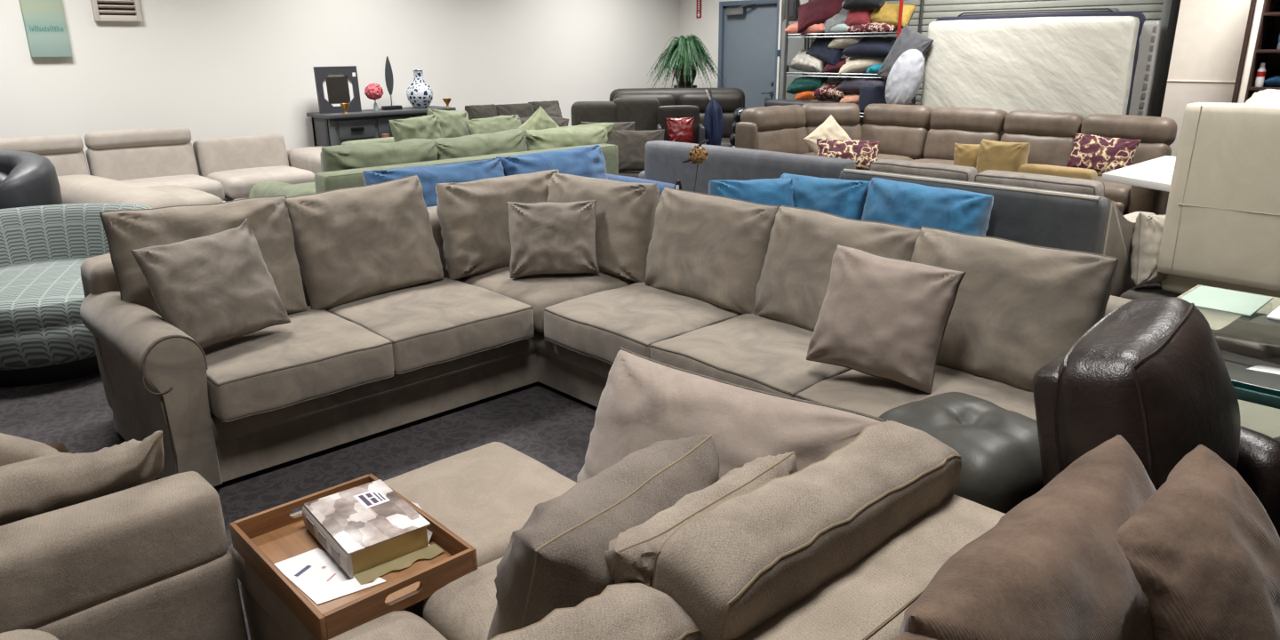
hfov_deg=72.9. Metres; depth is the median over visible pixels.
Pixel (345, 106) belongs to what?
candle cup
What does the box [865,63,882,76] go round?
pillow
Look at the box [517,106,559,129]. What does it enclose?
throw pillow
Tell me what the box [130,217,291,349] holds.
throw pillow
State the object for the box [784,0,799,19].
switch box
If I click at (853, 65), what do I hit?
pillow
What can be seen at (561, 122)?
throw pillow
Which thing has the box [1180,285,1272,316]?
place mat
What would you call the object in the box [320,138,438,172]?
cushion
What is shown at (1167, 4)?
trim
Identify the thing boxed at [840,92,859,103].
pillow
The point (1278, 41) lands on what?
water bottle
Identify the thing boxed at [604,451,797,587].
throw pillow
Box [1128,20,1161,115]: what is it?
box spring
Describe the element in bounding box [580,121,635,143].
throw pillow
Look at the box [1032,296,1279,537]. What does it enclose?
leather recliner
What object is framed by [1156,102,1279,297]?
sofa
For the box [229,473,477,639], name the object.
serving tray
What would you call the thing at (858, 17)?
pillow
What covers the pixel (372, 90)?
ornament
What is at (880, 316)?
throw pillow
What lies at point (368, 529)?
book
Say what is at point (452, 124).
throw pillow
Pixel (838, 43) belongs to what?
pillow
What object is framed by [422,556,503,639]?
seat cushion
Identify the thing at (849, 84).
pillow
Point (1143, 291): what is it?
stool
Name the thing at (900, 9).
wire shelf
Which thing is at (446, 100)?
candle cup
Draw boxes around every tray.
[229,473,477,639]
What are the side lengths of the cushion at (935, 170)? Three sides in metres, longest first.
0.632 x 0.416 x 0.171 m
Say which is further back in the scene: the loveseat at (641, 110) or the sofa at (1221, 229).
the loveseat at (641, 110)
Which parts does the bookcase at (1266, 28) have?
trim, edge trim, shelf, shelf, shelf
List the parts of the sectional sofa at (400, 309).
arm, arm panel, frame, frame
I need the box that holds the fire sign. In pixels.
[696,0,701,17]
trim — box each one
[1146,0,1172,116]
[1152,0,1181,117]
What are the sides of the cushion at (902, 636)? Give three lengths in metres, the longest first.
0.726 x 0.503 x 0.265 m
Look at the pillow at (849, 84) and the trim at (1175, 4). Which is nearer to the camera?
the trim at (1175, 4)
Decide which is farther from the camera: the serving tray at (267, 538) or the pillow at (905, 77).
the pillow at (905, 77)
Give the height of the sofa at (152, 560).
0.816 m
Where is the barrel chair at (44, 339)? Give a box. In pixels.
[0,202,151,386]
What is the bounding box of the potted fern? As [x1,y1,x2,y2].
[647,33,726,87]
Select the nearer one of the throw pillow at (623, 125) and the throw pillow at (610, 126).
the throw pillow at (610, 126)
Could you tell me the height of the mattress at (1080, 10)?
1.928 m
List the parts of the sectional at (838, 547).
arm, frame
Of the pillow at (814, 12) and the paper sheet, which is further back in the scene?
the pillow at (814, 12)
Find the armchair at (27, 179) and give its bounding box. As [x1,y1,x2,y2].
[0,150,62,208]
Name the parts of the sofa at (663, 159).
arm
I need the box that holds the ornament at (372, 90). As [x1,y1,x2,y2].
[364,83,383,111]
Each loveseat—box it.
[570,96,659,130]
[609,88,744,146]
[953,138,1097,180]
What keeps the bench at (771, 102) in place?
on the floor
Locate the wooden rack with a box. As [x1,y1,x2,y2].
[381,133,389,137]
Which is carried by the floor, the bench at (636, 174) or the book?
the bench at (636, 174)
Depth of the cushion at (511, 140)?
6.80 m
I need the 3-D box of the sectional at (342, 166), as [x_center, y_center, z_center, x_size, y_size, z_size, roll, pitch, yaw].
[-1.798,-1.230,7.614,3.080,0.936,2.359,-16,23,-41]
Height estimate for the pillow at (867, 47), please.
0.233 m
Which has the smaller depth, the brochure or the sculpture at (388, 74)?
the brochure
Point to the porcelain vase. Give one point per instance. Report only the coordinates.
(419, 93)
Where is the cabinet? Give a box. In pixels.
[1160,0,1257,156]
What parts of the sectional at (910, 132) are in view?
arm, seat, seat, seat, seat, arm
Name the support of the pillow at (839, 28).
on the wire shelf at (900, 9)
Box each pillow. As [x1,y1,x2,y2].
[0,430,164,526]
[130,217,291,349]
[388,113,443,142]
[427,108,469,137]
[466,114,521,135]
[487,434,719,639]
[506,199,599,278]
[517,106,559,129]
[520,116,530,124]
[529,103,562,118]
[549,115,569,127]
[556,122,614,143]
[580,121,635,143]
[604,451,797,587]
[611,129,664,172]
[666,116,695,143]
[784,22,823,35]
[786,75,828,94]
[789,48,826,72]
[794,90,820,100]
[797,0,845,32]
[803,114,851,154]
[805,34,844,65]
[806,243,965,394]
[811,98,825,101]
[812,81,847,99]
[816,138,880,169]
[823,54,847,75]
[824,0,848,36]
[824,23,850,34]
[828,34,865,48]
[835,76,886,92]
[837,56,885,76]
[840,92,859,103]
[841,0,885,10]
[841,37,896,58]
[844,8,872,26]
[846,22,897,34]
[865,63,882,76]
[870,2,916,28]
[876,24,933,80]
[885,48,924,104]
[892,434,1156,639]
[1066,132,1140,175]
[1115,444,1279,639]
[1130,212,1167,285]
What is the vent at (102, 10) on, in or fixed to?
attached to the wall at (212, 68)
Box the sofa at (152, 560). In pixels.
[0,432,247,639]
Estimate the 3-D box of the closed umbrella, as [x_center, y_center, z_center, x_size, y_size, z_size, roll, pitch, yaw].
[0.795,-1.894,9.377,0.240,1.163,0.240,-16,23,-41]
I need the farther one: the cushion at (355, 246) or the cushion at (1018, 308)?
the cushion at (355, 246)
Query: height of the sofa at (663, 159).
0.868 m
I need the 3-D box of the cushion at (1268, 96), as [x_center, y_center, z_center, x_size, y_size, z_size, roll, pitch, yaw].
[3.534,-1.087,4.518,0.492,0.211,0.703,-16,23,-41]
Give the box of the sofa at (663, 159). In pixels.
[639,140,855,194]
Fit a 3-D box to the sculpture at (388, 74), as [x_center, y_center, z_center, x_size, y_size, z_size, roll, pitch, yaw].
[-2.725,-2.578,9.433,0.200,0.559,0.100,-16,23,-41]
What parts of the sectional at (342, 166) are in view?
arm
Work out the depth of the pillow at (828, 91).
10.43 m
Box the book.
[302,479,444,584]
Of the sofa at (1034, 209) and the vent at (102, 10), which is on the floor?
the sofa at (1034, 209)
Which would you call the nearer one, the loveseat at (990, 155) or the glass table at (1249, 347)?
the glass table at (1249, 347)
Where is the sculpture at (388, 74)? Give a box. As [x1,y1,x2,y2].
[381,56,402,110]
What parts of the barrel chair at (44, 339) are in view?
seat, backrest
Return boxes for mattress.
[920,10,1145,118]
[957,8,1119,16]
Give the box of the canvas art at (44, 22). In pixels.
[18,0,71,56]
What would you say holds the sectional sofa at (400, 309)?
on the floor
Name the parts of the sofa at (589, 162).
arm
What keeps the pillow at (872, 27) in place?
on the wire shelf at (900, 9)
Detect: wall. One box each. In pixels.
[0,0,679,175]
[679,0,807,87]
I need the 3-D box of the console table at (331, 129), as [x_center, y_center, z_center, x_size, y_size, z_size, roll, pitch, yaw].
[-2.792,-1.832,9.596,1.520,0.960,0.480,-16,23,-41]
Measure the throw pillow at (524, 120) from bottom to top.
0.458 m
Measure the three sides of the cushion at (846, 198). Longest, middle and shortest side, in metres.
0.581 x 0.442 x 0.296 m
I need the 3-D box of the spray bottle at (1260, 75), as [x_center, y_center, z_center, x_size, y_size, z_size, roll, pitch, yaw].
[5.029,-1.987,7.018,0.062,0.190,0.061,-16,23,-41]
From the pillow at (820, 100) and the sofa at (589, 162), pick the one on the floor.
the sofa at (589, 162)
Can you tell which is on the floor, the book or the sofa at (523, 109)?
the sofa at (523, 109)
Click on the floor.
(552, 427)
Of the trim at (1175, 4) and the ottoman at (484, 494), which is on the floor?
the ottoman at (484, 494)
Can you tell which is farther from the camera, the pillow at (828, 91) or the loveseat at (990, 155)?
the pillow at (828, 91)
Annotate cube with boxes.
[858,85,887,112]
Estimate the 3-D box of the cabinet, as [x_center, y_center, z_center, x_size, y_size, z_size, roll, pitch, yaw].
[5.149,-2.655,7.643,0.408,3.600,0.620,-16,23,-41]
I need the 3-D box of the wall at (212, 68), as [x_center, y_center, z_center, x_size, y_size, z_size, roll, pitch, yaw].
[-4.343,-2.797,8.301,13.700,3.600,0.200,-16,23,-41]
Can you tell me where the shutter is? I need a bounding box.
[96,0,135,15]
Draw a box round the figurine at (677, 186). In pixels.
[674,179,681,190]
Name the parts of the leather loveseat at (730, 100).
seat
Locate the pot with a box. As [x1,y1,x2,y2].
[672,56,697,85]
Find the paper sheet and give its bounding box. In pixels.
[273,547,386,604]
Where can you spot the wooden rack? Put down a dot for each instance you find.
(384, 135)
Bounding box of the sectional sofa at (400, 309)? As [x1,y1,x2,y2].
[80,168,1132,487]
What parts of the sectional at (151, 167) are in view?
backrest, chaise arm, backrest, seat, chaise seat, backrest, seat, arm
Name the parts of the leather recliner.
panel, backrest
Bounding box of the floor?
[0,371,597,639]
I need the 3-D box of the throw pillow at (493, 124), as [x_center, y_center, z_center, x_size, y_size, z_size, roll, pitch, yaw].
[-1.397,-1.812,8.554,0.635,0.388,0.296,-14,22,-37]
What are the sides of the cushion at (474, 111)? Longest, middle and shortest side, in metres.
0.440 x 0.392 x 0.231 m
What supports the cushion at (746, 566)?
on the sectional at (838, 547)
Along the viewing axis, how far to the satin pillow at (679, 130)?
9.36 m
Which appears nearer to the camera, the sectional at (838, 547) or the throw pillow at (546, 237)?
the sectional at (838, 547)
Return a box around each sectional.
[0,126,323,207]
[0,346,1005,639]
[248,125,618,197]
[735,103,1177,215]
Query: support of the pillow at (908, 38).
on the pillow at (905, 77)
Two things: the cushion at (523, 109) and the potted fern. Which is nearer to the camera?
the cushion at (523, 109)
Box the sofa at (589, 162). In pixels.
[362,144,674,207]
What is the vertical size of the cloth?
0.094 m
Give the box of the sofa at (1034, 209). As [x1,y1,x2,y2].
[839,159,1156,296]
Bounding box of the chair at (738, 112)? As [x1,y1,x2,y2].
[728,107,749,147]
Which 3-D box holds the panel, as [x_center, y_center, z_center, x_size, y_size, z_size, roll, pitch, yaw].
[1.979,-2.910,11.347,0.074,1.900,0.370,-16,23,-41]
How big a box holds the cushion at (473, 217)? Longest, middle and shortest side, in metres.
0.797 x 0.511 x 0.290 m
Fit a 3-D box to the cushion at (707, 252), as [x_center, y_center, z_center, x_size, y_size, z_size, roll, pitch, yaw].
[0.324,-0.327,4.043,0.259,0.504,0.707,1,13,-45]
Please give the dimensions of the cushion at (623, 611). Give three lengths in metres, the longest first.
0.742 x 0.471 x 0.182 m
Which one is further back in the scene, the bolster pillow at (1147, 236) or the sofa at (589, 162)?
the sofa at (589, 162)
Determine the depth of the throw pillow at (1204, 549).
1.31 m
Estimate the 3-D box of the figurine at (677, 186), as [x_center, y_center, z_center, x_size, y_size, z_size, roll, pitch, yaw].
[0.227,-0.731,5.177,0.072,0.215,0.068,-16,23,-41]
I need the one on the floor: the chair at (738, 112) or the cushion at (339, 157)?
the chair at (738, 112)
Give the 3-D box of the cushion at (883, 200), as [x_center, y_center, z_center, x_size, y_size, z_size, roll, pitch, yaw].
[1.467,-0.480,4.521,0.298,0.445,0.683,0,14,-43]
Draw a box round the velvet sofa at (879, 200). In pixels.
[708,173,993,236]
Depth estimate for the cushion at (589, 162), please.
6.19 m
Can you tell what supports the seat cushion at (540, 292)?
on the sectional sofa at (400, 309)
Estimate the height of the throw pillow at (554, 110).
0.513 m
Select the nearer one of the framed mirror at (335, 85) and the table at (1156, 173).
the table at (1156, 173)
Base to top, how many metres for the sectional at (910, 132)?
0.982 m
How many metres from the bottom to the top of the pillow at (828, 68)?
0.267 m
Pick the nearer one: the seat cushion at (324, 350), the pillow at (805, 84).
the seat cushion at (324, 350)
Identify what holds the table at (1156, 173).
on the floor
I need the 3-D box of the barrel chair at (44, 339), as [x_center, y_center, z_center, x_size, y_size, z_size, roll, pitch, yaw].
[-3.185,-0.148,4.604,1.320,0.755,1.205,-16,23,-41]
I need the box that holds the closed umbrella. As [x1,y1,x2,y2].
[704,88,723,145]
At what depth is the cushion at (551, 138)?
7.35 m
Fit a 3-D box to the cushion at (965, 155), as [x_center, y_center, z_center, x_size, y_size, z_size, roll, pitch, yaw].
[2.719,-1.246,7.013,0.364,0.363,0.191,6,7,21]
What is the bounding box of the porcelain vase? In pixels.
[406,69,433,108]
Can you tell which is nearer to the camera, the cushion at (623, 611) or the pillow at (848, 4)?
the cushion at (623, 611)
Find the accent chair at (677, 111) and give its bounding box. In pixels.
[656,104,704,144]
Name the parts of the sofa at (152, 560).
arm, arm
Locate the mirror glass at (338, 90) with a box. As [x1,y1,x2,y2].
[325,76,350,103]
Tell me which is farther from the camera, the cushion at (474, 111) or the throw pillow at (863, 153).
the cushion at (474, 111)
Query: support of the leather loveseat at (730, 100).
on the floor
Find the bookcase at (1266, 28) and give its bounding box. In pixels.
[1231,0,1279,103]
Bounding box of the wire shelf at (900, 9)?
[782,0,924,117]
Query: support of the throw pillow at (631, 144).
on the bench at (636, 174)
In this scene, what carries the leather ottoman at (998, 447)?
on the floor
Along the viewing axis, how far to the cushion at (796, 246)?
3.55 m
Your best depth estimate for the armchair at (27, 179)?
5.19 m
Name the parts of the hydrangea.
stem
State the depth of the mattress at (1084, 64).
8.59 m
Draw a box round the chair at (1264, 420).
[1237,399,1279,438]
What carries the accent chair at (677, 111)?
on the floor
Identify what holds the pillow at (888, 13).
on the pillow at (872, 27)
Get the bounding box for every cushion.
[0,452,71,471]
[101,196,307,315]
[202,305,394,420]
[285,175,443,310]
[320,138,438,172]
[328,277,534,373]
[328,610,447,639]
[362,158,504,207]
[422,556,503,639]
[432,128,527,159]
[435,168,559,279]
[460,266,637,332]
[464,104,497,119]
[493,583,700,639]
[495,103,534,118]
[496,144,607,179]
[526,125,607,151]
[528,100,561,113]
[544,281,739,364]
[546,172,659,282]
[576,349,879,482]
[644,186,778,314]
[650,312,851,398]
[653,420,961,639]
[708,177,794,207]
[753,206,919,331]
[780,173,869,220]
[795,364,1036,420]
[861,177,993,236]
[870,159,977,181]
[892,632,936,639]
[911,227,1116,391]
[953,143,979,167]
[975,169,1103,196]
[976,138,1030,173]
[1244,88,1279,103]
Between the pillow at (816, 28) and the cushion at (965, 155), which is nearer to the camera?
the cushion at (965, 155)
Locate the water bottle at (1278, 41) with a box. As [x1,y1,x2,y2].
[1276,33,1279,49]
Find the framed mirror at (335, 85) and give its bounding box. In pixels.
[312,65,361,113]
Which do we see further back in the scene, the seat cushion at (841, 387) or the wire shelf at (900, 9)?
the wire shelf at (900, 9)
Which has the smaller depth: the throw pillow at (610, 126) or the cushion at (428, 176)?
the cushion at (428, 176)
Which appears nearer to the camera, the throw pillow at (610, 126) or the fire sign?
the throw pillow at (610, 126)
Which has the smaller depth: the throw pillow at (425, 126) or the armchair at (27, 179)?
the armchair at (27, 179)
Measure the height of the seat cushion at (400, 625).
0.203 m
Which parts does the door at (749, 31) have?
closer arm, lever handle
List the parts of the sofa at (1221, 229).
leg, seat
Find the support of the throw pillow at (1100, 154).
on the sectional at (910, 132)
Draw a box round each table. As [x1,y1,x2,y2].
[306,105,455,146]
[1101,155,1175,191]
[1176,284,1279,408]
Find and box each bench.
[618,170,640,177]
[764,98,860,110]
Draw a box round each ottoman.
[231,441,576,639]
[878,392,1043,513]
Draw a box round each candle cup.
[339,103,349,113]
[442,97,451,107]
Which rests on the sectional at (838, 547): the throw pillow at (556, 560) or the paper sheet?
the throw pillow at (556, 560)
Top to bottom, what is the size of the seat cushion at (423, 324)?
0.194 m
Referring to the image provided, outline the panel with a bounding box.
[778,20,806,99]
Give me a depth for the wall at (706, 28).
12.25 m
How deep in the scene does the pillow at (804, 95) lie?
10.66 m
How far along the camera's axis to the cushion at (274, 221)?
3.60 m
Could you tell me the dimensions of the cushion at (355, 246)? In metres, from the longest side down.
0.701 x 0.535 x 0.267 m
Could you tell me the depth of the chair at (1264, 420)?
2.59 m
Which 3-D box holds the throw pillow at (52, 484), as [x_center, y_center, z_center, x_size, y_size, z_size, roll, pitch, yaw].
[-1.489,0.443,2.062,0.624,0.310,0.358,-15,22,-38]
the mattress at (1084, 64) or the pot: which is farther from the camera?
the pot
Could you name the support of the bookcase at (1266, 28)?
on the floor
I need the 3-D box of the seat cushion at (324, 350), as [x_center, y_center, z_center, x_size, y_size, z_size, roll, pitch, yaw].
[-1.511,0.141,3.587,0.710,0.190,0.766,-16,23,-41]
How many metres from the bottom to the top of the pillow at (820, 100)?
0.166 m
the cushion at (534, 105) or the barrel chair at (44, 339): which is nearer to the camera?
the barrel chair at (44, 339)
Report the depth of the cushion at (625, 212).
4.33 m
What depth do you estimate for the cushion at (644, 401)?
1.94 m
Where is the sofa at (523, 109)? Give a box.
[464,100,561,119]
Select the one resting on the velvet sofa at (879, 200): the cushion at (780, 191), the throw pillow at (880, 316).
the cushion at (780, 191)
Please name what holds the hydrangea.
on the table
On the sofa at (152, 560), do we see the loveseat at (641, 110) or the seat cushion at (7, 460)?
the seat cushion at (7, 460)
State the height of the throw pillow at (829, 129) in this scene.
0.525 m
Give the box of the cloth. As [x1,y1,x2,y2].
[1264,75,1279,87]
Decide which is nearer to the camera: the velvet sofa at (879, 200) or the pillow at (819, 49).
the velvet sofa at (879, 200)
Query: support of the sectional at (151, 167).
on the floor
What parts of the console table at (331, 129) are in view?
leg, panel, leg, drawer, pull, drawer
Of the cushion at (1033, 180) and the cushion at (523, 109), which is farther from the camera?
the cushion at (523, 109)
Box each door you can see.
[717,0,784,108]
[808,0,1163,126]
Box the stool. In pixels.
[1120,282,1181,299]
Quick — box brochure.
[1266,305,1279,320]
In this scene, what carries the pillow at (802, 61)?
on the wire shelf at (900, 9)
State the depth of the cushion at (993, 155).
6.64 m
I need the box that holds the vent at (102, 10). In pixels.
[90,0,142,21]
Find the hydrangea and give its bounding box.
[681,139,708,191]
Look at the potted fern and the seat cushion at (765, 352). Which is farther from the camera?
the potted fern
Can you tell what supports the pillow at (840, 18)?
on the wire shelf at (900, 9)
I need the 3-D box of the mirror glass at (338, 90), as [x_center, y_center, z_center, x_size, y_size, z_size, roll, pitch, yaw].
[-3.159,-2.407,9.068,0.240,0.270,0.003,-16,20,-41]
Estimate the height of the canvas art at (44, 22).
0.850 m
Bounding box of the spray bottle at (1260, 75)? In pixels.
[1254,62,1266,87]
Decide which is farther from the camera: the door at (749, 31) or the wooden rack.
the door at (749, 31)
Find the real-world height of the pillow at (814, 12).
0.495 m
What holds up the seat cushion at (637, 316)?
on the sectional sofa at (400, 309)
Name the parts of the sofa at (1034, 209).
rail, arm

